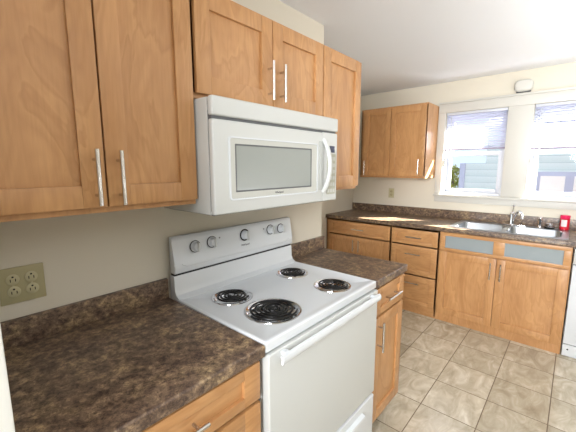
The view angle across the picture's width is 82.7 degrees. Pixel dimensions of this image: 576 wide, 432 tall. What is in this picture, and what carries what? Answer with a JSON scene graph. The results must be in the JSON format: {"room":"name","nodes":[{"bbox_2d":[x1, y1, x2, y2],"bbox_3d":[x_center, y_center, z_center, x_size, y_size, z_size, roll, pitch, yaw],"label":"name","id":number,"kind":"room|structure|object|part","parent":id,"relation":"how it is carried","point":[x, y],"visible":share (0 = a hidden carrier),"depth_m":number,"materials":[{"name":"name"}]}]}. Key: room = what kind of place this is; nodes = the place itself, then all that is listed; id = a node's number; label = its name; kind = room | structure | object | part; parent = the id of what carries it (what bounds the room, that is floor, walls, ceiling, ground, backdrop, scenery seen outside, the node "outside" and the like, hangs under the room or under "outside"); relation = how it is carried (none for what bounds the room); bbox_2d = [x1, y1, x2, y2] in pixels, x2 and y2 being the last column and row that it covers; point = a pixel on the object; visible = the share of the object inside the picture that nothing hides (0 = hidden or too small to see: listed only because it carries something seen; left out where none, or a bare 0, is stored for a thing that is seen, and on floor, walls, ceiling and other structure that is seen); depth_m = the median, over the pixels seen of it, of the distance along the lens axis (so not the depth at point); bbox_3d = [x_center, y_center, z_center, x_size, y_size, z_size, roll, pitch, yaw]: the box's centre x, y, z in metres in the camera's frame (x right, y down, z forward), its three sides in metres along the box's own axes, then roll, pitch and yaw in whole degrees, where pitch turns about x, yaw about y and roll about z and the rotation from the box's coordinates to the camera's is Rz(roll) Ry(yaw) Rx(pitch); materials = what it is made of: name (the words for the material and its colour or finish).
{"room":"kitchen","nodes":[
{"label":"kitchen","id":0,"kind":"room"},
{"bbox_2d":[0,324,14,431],"bbox_3d":[-0.726,0.199,0.664,0.660,2.350,0.140,7,11,41],"label":"wall","id":1,"kind":"structure","parent":0,"point":[6,412],"depth_m":0.50,"materials":[{"name":"white paint"}]},
{"bbox_2d":[0,0,323,321],"bbox_3d":[-0.786,0.019,1.871,1.041,2.350,1.894,7,11,41],"label":"wall","id":2,"kind":"structure","parent":0,"point":[84,256],"depth_m":1.24,"materials":[{"name":"beige paint"}]},
{"bbox_2d":[0,262,46,306],"bbox_3d":[-0.838,0.214,1.034,0.009,0.115,0.116,7,11,41],"label":"wall outlet","id":3,"kind":"object","parent":2,"relation":"attached to","point":[26,282],"visible":1,"depth_m":1.03,"materials":[{"name":"beige plastic"}]},
{"bbox_2d":[5,274,19,285],"bbox_3d":[-0.851,0.198,1.013,0.003,0.034,0.034,7,11,41],"label":"socket","id":4,"kind":"object","parent":3,"relation":"attached to","point":[10,279],"depth_m":1.01,"materials":[{"name":"beige plastic"}]},
{"bbox_2d":[7,286,20,297],"bbox_3d":[-0.851,0.237,1.018,0.003,0.034,0.034,7,11,41],"label":"socket","id":5,"kind":"object","parent":3,"relation":"attached to","point":[12,291],"depth_m":1.02,"materials":[{"name":"beige plastic"}]},
{"bbox_2d":[24,271,37,281],"bbox_3d":[-0.821,0.193,1.047,0.003,0.034,0.034,7,11,41],"label":"socket","id":6,"kind":"object","parent":3,"relation":"attached to","point":[29,276],"depth_m":1.05,"materials":[{"name":"beige plastic"}]},
{"bbox_2d":[26,283,38,292],"bbox_3d":[-0.821,0.232,1.053,0.003,0.034,0.034,7,11,41],"label":"socket","id":7,"kind":"object","parent":3,"relation":"attached to","point":[30,287],"depth_m":1.05,"materials":[{"name":"beige plastic"}]},
{"bbox_2d":[0,278,168,349],"bbox_3d":[-0.718,0.342,1.183,0.020,0.085,0.606,7,11,41],"label":"backsplash","id":8,"kind":"structure","parent":2,"relation":"attached to","point":[32,327],"depth_m":1.15,"materials":[{"name":"brown laminate"}]},
{"bbox_2d":[0,0,197,221],"bbox_3d":[-0.610,-0.392,0.979,0.308,0.750,0.608,7,11,41],"label":"upper cabinet","id":9,"kind":"object","parent":2,"relation":"attached to","point":[97,103],"visible":1,"depth_m":0.90,"materials":[{"name":"brown wood"}]},
{"bbox_3d":[-0.633,-0.367,0.799,0.004,0.595,0.174,7,11,41],"label":"panel","id":10,"kind":"part","parent":9,"relation":"part of","materials":[{"name":"brown wood"}]},
{"bbox_3d":[-0.630,-0.367,0.796,0.016,0.719,0.298,7,11,41],"label":"door","id":11,"kind":"part","parent":9,"relation":"part of","materials":[{"name":"brown wood"}]},
{"bbox_3d":[-0.528,-0.106,0.909,0.038,0.156,0.012,7,11,41],"label":"handle","id":12,"kind":"part","parent":9,"relation":"part of","materials":[{"name":"silver metal"}]},
{"bbox_3d":[-0.486,-0.112,0.957,0.038,0.156,0.012,7,11,41],"label":"handle","id":13,"kind":"part","parent":9,"relation":"part of","materials":[{"name":"silver metal"}]},
{"bbox_3d":[-0.430,-0.401,1.021,0.016,0.719,0.298,7,11,41],"label":"door","id":14,"kind":"part","parent":9,"relation":"part of","materials":[{"name":"brown wood"}]},
{"bbox_3d":[-0.434,-0.401,1.024,0.004,0.595,0.174,7,11,41],"label":"panel","id":15,"kind":"part","parent":9,"relation":"part of","materials":[{"name":"brown wood"}]},
{"bbox_2d":[189,0,323,115],"bbox_3d":[-0.157,-0.653,1.462,0.308,0.378,0.763,7,11,41],"label":"upper cabinet","id":16,"kind":"object","parent":2,"relation":"attached to","point":[238,52],"visible":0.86,"depth_m":1.31,"materials":[{"name":"brown wood"}]},
{"bbox_3d":[-0.196,-0.624,1.256,0.016,0.348,0.378,7,11,41],"label":"door","id":17,"kind":"part","parent":16,"relation":"part of","materials":[{"name":"brown wood"}]},
{"bbox_3d":[-0.200,-0.624,1.260,0.004,0.224,0.254,7,11,41],"label":"panel","id":18,"kind":"part","parent":16,"relation":"part of","materials":[{"name":"brown wood"}]},
{"bbox_2d":[164,95,337,215],"bbox_3d":[-0.120,-0.255,1.490,0.400,0.409,0.761,7,11,41],"label":"microwave oven","id":19,"kind":"object","parent":16,"relation":"attached to","point":[250,156],"visible":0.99,"depth_m":1.26,"materials":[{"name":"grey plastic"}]},
{"bbox_3d":[-0.051,-0.200,1.352,0.026,0.328,0.636,7,11,41],"label":"door","id":20,"kind":"part","parent":19,"relation":"part of","materials":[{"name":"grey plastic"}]},
{"bbox_2d":[207,95,337,131],"bbox_3d":[-0.010,-0.412,1.368,0.028,0.064,0.761,7,11,41],"label":"vent grille","id":21,"kind":"object","parent":19,"relation":"attached to","point":[218,107],"depth_m":1.26,"materials":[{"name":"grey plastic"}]},
{"bbox_3d":[0.187,-0.241,1.576,0.053,0.261,0.026,2,9,15],"label":"handle","id":22,"kind":"part","parent":19,"relation":"part of","materials":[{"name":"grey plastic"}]},
{"bbox_3d":[0.200,-0.244,1.636,0.024,0.331,0.124,7,11,41],"label":"control panel","id":23,"kind":"part","parent":19,"relation":"part of","materials":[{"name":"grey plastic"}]},
{"bbox_3d":[-0.068,-0.565,1.371,0.038,0.156,0.012,7,11,41],"label":"handle","id":24,"kind":"part","parent":16,"relation":"part of","materials":[{"name":"silver metal"}]},
{"bbox_3d":[-0.020,-0.574,1.426,0.038,0.156,0.012,7,11,41],"label":"handle","id":25,"kind":"part","parent":16,"relation":"part of","materials":[{"name":"silver metal"}]},
{"bbox_3d":[0.052,-0.666,1.537,0.016,0.348,0.366,7,11,41],"label":"door","id":26,"kind":"part","parent":16,"relation":"part of","materials":[{"name":"brown wood"}]},
{"bbox_3d":[0.048,-0.667,1.540,0.004,0.224,0.242,7,11,41],"label":"panel","id":27,"kind":"part","parent":16,"relation":"part of","materials":[{"name":"brown wood"}]},
{"bbox_2d":[290,236,324,257],"bbox_3d":[0.118,0.200,2.125,0.020,0.085,0.386,7,11,41],"label":"backsplash","id":28,"kind":"structure","parent":2,"relation":"attached to","point":[310,245],"depth_m":2.12,"materials":[{"name":"brown laminate"}]},
{"bbox_2d":[323,45,361,189],"bbox_3d":[0.223,-0.533,1.918,0.308,0.750,0.385,7,11,41],"label":"upper cabinet","id":29,"kind":"object","parent":2,"relation":"attached to","point":[341,72],"visible":0.46,"depth_m":1.87,"materials":[{"name":"brown wood"}]},
{"bbox_3d":[0.300,-0.526,1.850,0.004,0.595,0.254,7,11,41],"label":"panel","id":30,"kind":"part","parent":29,"relation":"part of","materials":[{"name":"brown wood"}]},
{"bbox_2d":[321,188,353,247],"bbox_3d":[0.157,-0.244,3.624,0.120,2.350,2.014,7,11,41],"label":"wall","id":31,"kind":"structure","parent":0,"point":[343,201],"depth_m":4.05,"materials":[{"name":"beige paint"}]},
{"bbox_2d":[279,0,575,95],"bbox_3d":[0.691,-0.995,0.357,5.041,0.100,6.316,7,11,41],"label":"ceiling","id":32,"kind":"structure","parent":0,"point":[398,44],"depth_m":2.23,"materials":[{"name":"white paint"}]},
{"bbox_2d":[352,202,575,229],"bbox_3d":[2.070,0.018,3.305,3.220,0.092,0.020,7,11,41],"label":"backsplash","id":33,"kind":"structure","parent":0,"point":[443,213],"depth_m":3.49,"materials":[{"name":"brown laminate"}]},
{"bbox_2d":[353,62,575,325],"bbox_3d":[2.746,-0.121,2.776,5.141,2.350,0.205,7,11,41],"label":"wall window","id":34,"kind":"structure","parent":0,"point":[410,192],"depth_m":3.24,"materials":[{"name":"beige paint"}]},
{"bbox_2d":[388,188,393,197],"bbox_3d":[1.258,-0.280,3.989,0.070,0.115,0.009,7,11,41],"label":"wall outlet","id":35,"kind":"object","parent":34,"relation":"attached to","point":[391,190],"visible":1,"depth_m":3.98,"materials":[{"name":"beige plastic"}]},
{"bbox_2d":[360,102,438,177],"bbox_3d":[1.224,-0.818,3.683,0.743,0.760,0.387,7,11,41],"label":"upper cabinet","id":36,"kind":"object","parent":34,"relation":"attached to","point":[396,141],"visible":1,"depth_m":3.52,"materials":[{"name":"brown wood"}]},
{"bbox_3d":[1.003,-0.820,3.688,0.198,0.607,0.004,7,11,41],"label":"panel","id":37,"kind":"part","parent":36,"relation":"part of","materials":[{"name":"brown wood"}]},
{"bbox_3d":[1.000,-0.819,3.684,0.314,0.723,0.016,7,11,41],"label":"door","id":38,"kind":"part","parent":36,"relation":"part of","materials":[{"name":"brown wood"}]},
{"bbox_3d":[1.263,-0.786,3.462,0.253,0.607,0.004,7,11,41],"label":"panel","id":39,"kind":"part","parent":36,"relation":"part of","materials":[{"name":"brown wood"}]},
{"bbox_3d":[1.260,-0.785,3.458,0.369,0.723,0.016,7,11,41],"label":"door","id":40,"kind":"part","parent":36,"relation":"part of","materials":[{"name":"brown wood"}]},
{"bbox_2d":[442,112,507,195],"bbox_3d":[1.962,-0.654,3.441,0.560,0.860,0.120,7,11,41],"label":"window","id":41,"kind":"structure","parent":34,"relation":"attached to","point":[446,189],"depth_m":3.46,"materials":[{"name":"white plastic"}]},
{"bbox_3d":[1.962,-0.463,3.470,0.512,0.427,0.030,7,11,41],"label":"sash","id":42,"kind":"part","parent":41,"relation":"part of","materials":[{"name":"white plastic"}]},
{"bbox_3d":[1.986,-0.849,3.440,0.512,0.426,0.030,7,11,41],"label":"sash","id":43,"kind":"part","parent":41,"relation":"part of","materials":[{"name":"white plastic"}]},
{"bbox_2d":[445,107,508,155],"bbox_3d":[1.906,-0.820,3.352,0.548,0.504,0.043,7,11,41],"label":"window blind","id":44,"kind":"object","parent":34,"relation":"attached to","point":[497,111],"visible":0.97,"depth_m":3.33,"materials":[{"name":"white plastic"}]},
{"bbox_3d":[1.911,-0.692,3.377,0.548,0.014,0.024,7,11,41],"label":"rail","id":45,"kind":"part","parent":44,"relation":"part of","materials":[{"name":"grey plastic"}]},
{"bbox_2d":[514,79,533,92],"bbox_3d":[2.171,-1.198,3.014,0.146,0.111,0.048,7,11,41],"label":"smoke detector","id":46,"kind":"object","parent":34,"relation":"attached to","point":[521,86],"visible":1,"depth_m":3.00,"materials":[{"name":"white plastic"}]},
{"bbox_2d":[526,105,575,199],"bbox_3d":[2.535,-0.581,2.943,0.565,0.860,0.120,7,11,41],"label":"window","id":47,"kind":"structure","parent":34,"relation":"attached to","point":[533,164],"depth_m":3.07,"materials":[{"name":"white plastic"}]},
{"bbox_3d":[2.535,-0.389,2.972,0.517,0.427,0.030,7,11,41],"label":"sash","id":48,"kind":"part","parent":47,"relation":"part of","materials":[{"name":"white plastic"}]},
{"bbox_3d":[2.559,-0.776,2.942,0.517,0.426,0.030,7,11,41],"label":"sash","id":49,"kind":"part","parent":47,"relation":"part of","materials":[{"name":"white plastic"}]},
{"bbox_2d":[531,100,575,159],"bbox_3d":[2.479,-0.746,2.855,0.553,0.504,0.043,7,11,41],"label":"window blind","id":50,"kind":"object","parent":34,"relation":"attached to","point":[552,106],"visible":1,"depth_m":2.93,"materials":[{"name":"white plastic"}]},
{"bbox_3d":[2.484,-0.606,2.881,0.553,0.014,0.024,7,11,41],"label":"rail","id":51,"kind":"part","parent":50,"relation":"part of","materials":[{"name":"grey plastic"}]},
{"bbox_2d":[372,309,575,431],"bbox_3d":[0.694,1.418,0.718,5.041,0.080,6.316,7,11,41],"label":"floor","id":52,"kind":"structure","parent":0,"point":[453,377],"depth_m":2.23,"materials":[{"name":"beige tile"}]},
{"bbox_2d":[141,361,260,431],"bbox_3d":[-0.487,0.887,1.061,0.627,0.872,0.603,7,11,41],"label":"base cabinet","id":53,"kind":"object","parent":52,"relation":"on","point":[233,405],"visible":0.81,"depth_m":0.95,"materials":[{"name":"brown wood"}]},
{"bbox_2d":[0,278,264,431],"bbox_3d":[-0.499,0.390,0.996,0.602,0.126,0.606,7,11,41],"label":"countertop","id":54,"kind":"structure","parent":53,"relation":"on","point":[125,360],"depth_m":0.96,"materials":[{"name":"brown laminate"}]},
{"bbox_3d":[-0.268,0.556,0.813,0.038,0.012,0.156,7,11,41],"label":"handle","id":55,"kind":"part","parent":53,"relation":"part of","materials":[{"name":"silver metal"}]},
{"bbox_3d":[-0.291,0.554,0.836,0.004,0.059,0.454,7,11,41],"label":"panel","id":56,"kind":"part","parent":53,"relation":"part of","materials":[{"name":"brown wood"}]},
{"bbox_3d":[-0.287,0.777,0.866,0.016,0.297,0.584,7,11,41],"label":"drawer","id":57,"kind":"part","parent":53,"relation":"part of","materials":[{"name":"brown wood"}]},
{"bbox_2d":[169,217,381,431],"bbox_3d":[-0.020,0.660,1.539,0.627,1.179,0.762,7,11,41],"label":"electric range","id":58,"kind":"object","parent":52,"relation":"on","point":[316,326],"visible":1,"depth_m":1.40,"materials":[{"name":"white metal"}]},
{"bbox_3d":[-0.399,0.135,1.432,0.029,0.047,0.047,7,11,41],"label":"knob","id":59,"kind":"part","parent":58,"relation":"part of","materials":[{"name":"white plastic"}]},
{"bbox_3d":[-0.341,0.120,1.498,0.029,0.047,0.047,7,11,41],"label":"knob","id":60,"kind":"part","parent":58,"relation":"part of","materials":[{"name":"white plastic"}]},
{"bbox_3d":[-0.238,0.127,1.653,0.044,0.158,0.754,7,11,41],"label":"control panel","id":61,"kind":"part","parent":58,"relation":"part of","materials":[{"name":"white metal"}]},
{"bbox_2d":[211,289,252,304],"bbox_3d":[-0.240,0.359,1.412,0.176,0.029,0.176,7,11,41],"label":"bowl","id":62,"kind":"object","parent":58,"relation":"on","point":[224,296],"depth_m":1.40,"materials":[{"name":"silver metal"}]},
{"bbox_3d":[-0.210,0.096,1.646,0.026,0.047,0.047,7,11,41],"label":"knob","id":63,"kind":"part","parent":58,"relation":"part of","materials":[{"name":"white plastic"}]},
{"bbox_3d":[-0.088,0.075,1.782,0.029,0.047,0.047,7,11,41],"label":"knob","id":64,"kind":"part","parent":58,"relation":"part of","materials":[{"name":"white plastic"}]},
{"bbox_2d":[244,298,301,323],"bbox_3d":[-0.059,0.379,1.279,0.226,0.029,0.226,7,11,41],"label":"burner","id":65,"kind":"object","parent":58,"relation":"on","point":[260,310],"depth_m":1.26,"materials":[{"name":"black metal"}]},
{"bbox_2d":[175,261,375,352],"bbox_3d":[-0.024,0.349,1.496,0.547,0.034,0.762,7,11,41],"label":"cooktop","id":66,"kind":"object","parent":58,"relation":"in","point":[276,305],"depth_m":1.38,"materials":[{"name":"white metal"}]},
{"bbox_3d":[-0.033,0.070,1.844,0.029,0.047,0.047,7,11,41],"label":"knob","id":67,"kind":"part","parent":58,"relation":"part of","materials":[{"name":"white plastic"}]},
{"bbox_2d":[276,268,307,278],"bbox_3d":[0.021,0.312,1.727,0.168,0.029,0.168,7,11,41],"label":"bowl","id":68,"kind":"object","parent":58,"relation":"on","point":[282,273],"depth_m":1.70,"materials":[{"name":"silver metal"}]},
{"bbox_3d":[0.176,0.668,1.366,0.036,0.542,0.756,7,11,41],"label":"oven door","id":69,"kind":"part","parent":58,"relation":"part of","materials":[{"name":"white metal"}]},
{"bbox_3d":[0.209,0.424,1.300,0.015,0.032,0.692,7,11,41],"label":"handle","id":70,"kind":"part","parent":58,"relation":"part of","materials":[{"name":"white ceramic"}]},
{"bbox_2d":[313,279,350,292],"bbox_3d":[0.208,0.339,1.545,0.176,0.029,0.176,7,11,41],"label":"bowl","id":71,"kind":"object","parent":58,"relation":"on","point":[319,285],"depth_m":1.53,"materials":[{"name":"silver metal"}]},
{"bbox_3d":[0.177,1.077,1.427,0.036,0.257,0.756,7,11,41],"label":"storage drawer","id":72,"kind":"part","parent":58,"relation":"part of","materials":[{"name":"white metal"}]},
{"bbox_3d":[0.196,1.001,1.396,0.020,0.025,0.520,7,11,41],"label":"drawer pull","id":73,"kind":"part","parent":58,"relation":"part of","materials":[{"name":"white metal"}]},
{"bbox_2d":[326,218,391,260],"bbox_3d":[0.954,0.457,3.925,0.815,0.872,0.665,7,11,41],"label":"base cabinet","id":74,"kind":"object","parent":52,"relation":"on","point":[374,240],"visible":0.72,"depth_m":3.64,"materials":[{"name":"brown wood"}]},
{"bbox_3d":[0.779,0.486,3.729,0.789,0.837,0.020,7,11,41],"label":"frame","id":75,"kind":"part","parent":74,"relation":"part of","materials":[{"name":"brown wood"}]},
{"bbox_3d":[0.637,0.518,3.838,0.260,0.491,0.004,7,11,41],"label":"panel","id":76,"kind":"part","parent":74,"relation":"part of","materials":[{"name":"brown wood"}]},
{"bbox_3d":[0.633,0.519,3.834,0.376,0.607,0.016,7,11,41],"label":"door","id":77,"kind":"part","parent":74,"relation":"part of","materials":[{"name":"brown wood"}]},
{"bbox_3d":[0.779,0.148,3.656,0.641,0.079,0.004,7,11,41],"label":"panel","id":78,"kind":"part","parent":74,"relation":"part of","materials":[{"name":"brown wood"}]},
{"bbox_3d":[0.776,0.149,3.652,0.757,0.151,0.016,7,11,41],"label":"drawer","id":79,"kind":"part","parent":74,"relation":"part of","materials":[{"name":"brown wood"}]},
{"bbox_3d":[0.923,0.555,3.590,0.260,0.491,0.004,7,11,41],"label":"panel","id":80,"kind":"part","parent":74,"relation":"part of","materials":[{"name":"brown wood"}]},
{"bbox_3d":[0.919,0.556,3.586,0.376,0.607,0.016,7,11,41],"label":"door","id":81,"kind":"part","parent":74,"relation":"part of","materials":[{"name":"brown wood"}]},
{"bbox_2d":[372,273,403,423],"bbox_3d":[0.346,0.746,2.000,0.627,0.872,0.377,7,11,41],"label":"base cabinet","id":82,"kind":"object","parent":52,"relation":"on","point":[389,308],"visible":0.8,"depth_m":1.83,"materials":[{"name":"brown wood"}]},
{"bbox_2d":[290,236,407,288],"bbox_3d":[0.337,0.248,1.938,0.602,0.126,0.386,7,11,41],"label":"countertop","id":83,"kind":"structure","parent":82,"relation":"on","point":[312,251],"depth_m":1.93,"materials":[{"name":"brown laminate"}]},
{"bbox_3d":[0.479,0.622,1.683,0.038,0.160,0.012,7,11,41],"label":"handle","id":84,"kind":"part","parent":82,"relation":"part of","materials":[{"name":"silver metal"}]},
{"bbox_3d":[0.545,0.801,1.835,0.004,0.474,0.234,7,11,41],"label":"panel","id":85,"kind":"part","parent":82,"relation":"part of","materials":[{"name":"brown wood"}]},
{"bbox_3d":[0.544,0.422,1.779,0.004,0.074,0.234,7,11,41],"label":"panel","id":86,"kind":"part","parent":82,"relation":"part of","materials":[{"name":"brown wood"}]},
{"bbox_3d":[0.548,0.423,1.775,0.016,0.144,0.354,7,11,41],"label":"drawer","id":87,"kind":"part","parent":82,"relation":"part of","materials":[{"name":"brown wood"}]},
{"bbox_3d":[0.566,0.424,1.754,0.038,0.012,0.160,7,11,41],"label":"handle","id":88,"kind":"part","parent":82,"relation":"part of","materials":[{"name":"silver metal"}]},
{"bbox_2d":[391,226,440,317],"bbox_3d":[1.440,0.519,3.503,0.474,0.872,0.665,7,11,41],"label":"base cabinet","id":89,"kind":"object","parent":52,"relation":"on","point":[419,249],"visible":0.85,"depth_m":3.25,"materials":[{"name":"brown wood"}]},
{"bbox_3d":[1.253,0.440,3.279,0.340,0.178,0.004,7,11,41],"label":"panel","id":90,"kind":"part","parent":89,"relation":"part of","materials":[{"name":"brown wood"}]},
{"bbox_3d":[1.249,0.440,3.276,0.450,0.288,0.016,7,11,41],"label":"drawer","id":91,"kind":"part","parent":89,"relation":"part of","materials":[{"name":"brown wood"}]},
{"bbox_3d":[1.252,0.210,3.245,0.350,0.077,0.004,7,11,41],"label":"panel","id":92,"kind":"part","parent":89,"relation":"part of","materials":[{"name":"brown wood"}]},
{"bbox_3d":[1.249,0.210,3.241,0.450,0.149,0.016,7,11,41],"label":"drawer","id":93,"kind":"part","parent":89,"relation":"part of","materials":[{"name":"brown wood"}]},
{"bbox_3d":[1.253,0.747,3.325,0.340,0.195,0.004,7,11,41],"label":"panel","id":94,"kind":"part","parent":89,"relation":"part of","materials":[{"name":"brown wood"}]},
{"bbox_3d":[1.266,0.927,3.363,0.446,0.072,0.020,7,11,41],"label":"frame","id":95,"kind":"part","parent":89,"relation":"part of","materials":[{"name":"brown wood"}]},
{"bbox_3d":[1.250,0.748,3.321,0.450,0.305,0.016,7,11,41],"label":"drawer","id":96,"kind":"part","parent":89,"relation":"part of","materials":[{"name":"brown wood"}]},
{"bbox_2d":[435,231,572,353],"bbox_3d":[1.974,0.588,3.039,0.944,0.872,0.665,7,11,41],"label":"base cabinet","id":97,"kind":"object","parent":52,"relation":"on","point":[513,290],"visible":0.98,"depth_m":2.77,"materials":[{"name":"brown wood"}]},
{"bbox_2d":[326,202,575,247],"bbox_3d":[1.867,0.072,3.079,3.220,0.132,0.636,7,11,41],"label":"countertop","id":98,"kind":"structure","parent":97,"relation":"on","point":[403,216],"depth_m":3.40,"materials":[{"name":"brown laminate"}]},
{"bbox_2d":[448,220,569,239],"bbox_3d":[1.995,0.195,2.995,0.865,0.174,0.540,7,11,41],"label":"sink","id":99,"kind":"object","parent":98,"relation":"in","point":[556,233],"visible":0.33,"depth_m":3.01,"materials":[{"name":"silver metal"}]},
{"bbox_3d":[1.814,0.180,3.094,0.362,0.174,0.378,7,11,41],"label":"bowl","id":100,"kind":"part","parent":99,"relation":"part of","materials":[{"name":"silver metal"}]},
{"bbox_3d":[2.119,0.219,2.829,0.368,0.174,0.378,7,11,41],"label":"bowl","id":101,"kind":"part","parent":99,"relation":"part of","materials":[{"name":"silver metal"}]},
{"bbox_2d":[537,217,542,227],"bbox_3d":[2.300,0.056,2.989,0.040,0.100,0.045,7,11,41],"label":"sprayer","id":102,"kind":"object","parent":99,"relation":"on","point":[540,219],"visible":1,"depth_m":2.98,"materials":[{"name":"silver metal"}]},
{"bbox_2d":[544,223,554,228],"bbox_3d":[2.356,0.090,2.948,0.080,0.045,0.080,7,11,41],"label":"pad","id":103,"kind":"object","parent":99,"relation":"on","point":[548,225],"visible":1,"depth_m":2.94,"materials":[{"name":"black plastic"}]},
{"bbox_2d":[559,215,570,229],"bbox_3d":[2.441,0.057,2.887,0.070,0.128,0.070,7,11,41],"label":"canister","id":104,"kind":"object","parent":99,"relation":"on","point":[565,219],"visible":1,"depth_m":2.86,"materials":[{"name":"red plastic"}]},
{"bbox_2d":[559,219,569,229],"bbox_3d":[2.441,0.072,2.889,0.067,0.098,0.067,7,11,41],"label":"jar","id":105,"kind":"object","parent":104,"relation":"on","point":[564,223],"depth_m":2.86,"materials":[{"name":"red plastic"}]},
{"bbox_3d":[2.441,0.008,2.880,0.070,0.030,0.070,7,11,41],"label":"lid","id":106,"kind":"part","parent":104,"relation":"part of","materials":[{"name":"red plastic"}]},
{"bbox_2d":[498,205,525,225],"bbox_3d":[2.086,-0.002,3.059,0.220,0.196,0.231,7,11,41],"label":"kitchen faucet","id":107,"kind":"object","parent":98,"relation":"on","point":[513,214],"visible":1,"depth_m":3.10,"materials":[{"name":"silver metal"}]},
{"bbox_3d":[2.142,0.082,3.136,0.220,0.006,0.056,7,11,41],"label":"deck plate","id":108,"kind":"part","parent":107,"relation":"part of","materials":[{"name":"silver metal"}]},
{"bbox_3d":[2.115,0.001,3.014,0.028,0.116,0.222,2,9,15],"label":"spout","id":109,"kind":"part","parent":107,"relation":"part of","materials":[{"name":"silver metal"}]},
{"bbox_3d":[1.611,0.648,2.992,0.336,0.488,0.004,7,11,41],"label":"panel","id":110,"kind":"part","parent":97,"relation":"part of","materials":[{"name":"brown wood"}]},
{"bbox_3d":[1.608,0.649,2.988,0.460,0.612,0.016,7,11,41],"label":"door","id":111,"kind":"part","parent":97,"relation":"part of","materials":[{"name":"brown wood"}]},
{"bbox_3d":[1.786,0.274,2.776,0.932,0.165,0.020,7,11,41],"label":"false drawer","id":112,"kind":"part","parent":97,"relation":"part of","materials":[{"name":"brown wood"}]},
{"bbox_3d":[1.962,0.693,2.688,0.339,0.488,0.004,7,11,41],"label":"panel","id":113,"kind":"part","parent":97,"relation":"part of","materials":[{"name":"brown wood"}]},
{"bbox_3d":[1.959,0.694,2.684,0.463,0.612,0.016,7,11,41],"label":"door","id":114,"kind":"part","parent":97,"relation":"part of","materials":[{"name":"brown wood"}]},
{"bbox_2d":[561,247,575,358],"bbox_3d":[2.567,0.662,2.536,0.605,0.864,0.594,7,11,41],"label":"dishwasher","id":115,"kind":"object","parent":52,"relation":"on","point":[569,328],"visible":0.98,"depth_m":2.52,"materials":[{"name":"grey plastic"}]},
{"bbox_3d":[2.390,1.073,2.391,0.602,0.094,0.035,7,11,41],"label":"kick plate","id":116,"kind":"part","parent":115,"relation":"part of","materials":[{"name":"white metal"}]},
{"bbox_3d":[2.387,0.709,2.333,0.602,0.630,0.042,7,11,41],"label":"door","id":117,"kind":"part","parent":115,"relation":"part of","materials":[{"name":"white metal"}]},
{"bbox_3d":[2.386,0.329,2.276,0.602,0.124,0.044,7,11,41],"label":"control panel","id":118,"kind":"part","parent":115,"relation":"part of","materials":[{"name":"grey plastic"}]},
{"label":"outside","id":119,"kind":"structure","parent":0,"visible":0},
{"bbox_3d":[13.769,0.164,17.854,60.000,0.100,36.684,7,11,41],"label":"ground","id":120,"kind":"structure","parent":119,"visible":0},
{"bbox_2d":[450,164,459,187],"bbox_3d":[3.998,0.161,8.021,0.341,2.842,0.355,7,11,41],"label":"tree","id":121,"kind":"object","parent":120,"relation":"on","point":[454,180],"visible":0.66,"depth_m":7.79,"materials":[{"name":"green plant"}]},
{"bbox_2d":[458,111,575,192],"bbox_3d":[8.290,-0.591,6.714,7.640,4.700,5.100,7,11,41],"label":"house","id":122,"kind":"structure","parent":120,"relation":"on","point":[555,172],"depth_m":6.46,"materials":[{"name":"blue"}]},
{"bbox_3d":[5.153,-0.545,6.404,0.380,0.470,0.030,7,11,41],"label":"pane","id":123,"kind":"part","parent":122,"relation":"part of","materials":[{"name":"white glass"}]},
{"bbox_3d":[5.788,-0.464,5.852,1.050,0.470,0.030,7,11,41],"label":"pane","id":124,"kind":"part","parent":122,"relation":"part of","materials":[{"name":"white glass"}]}
]}

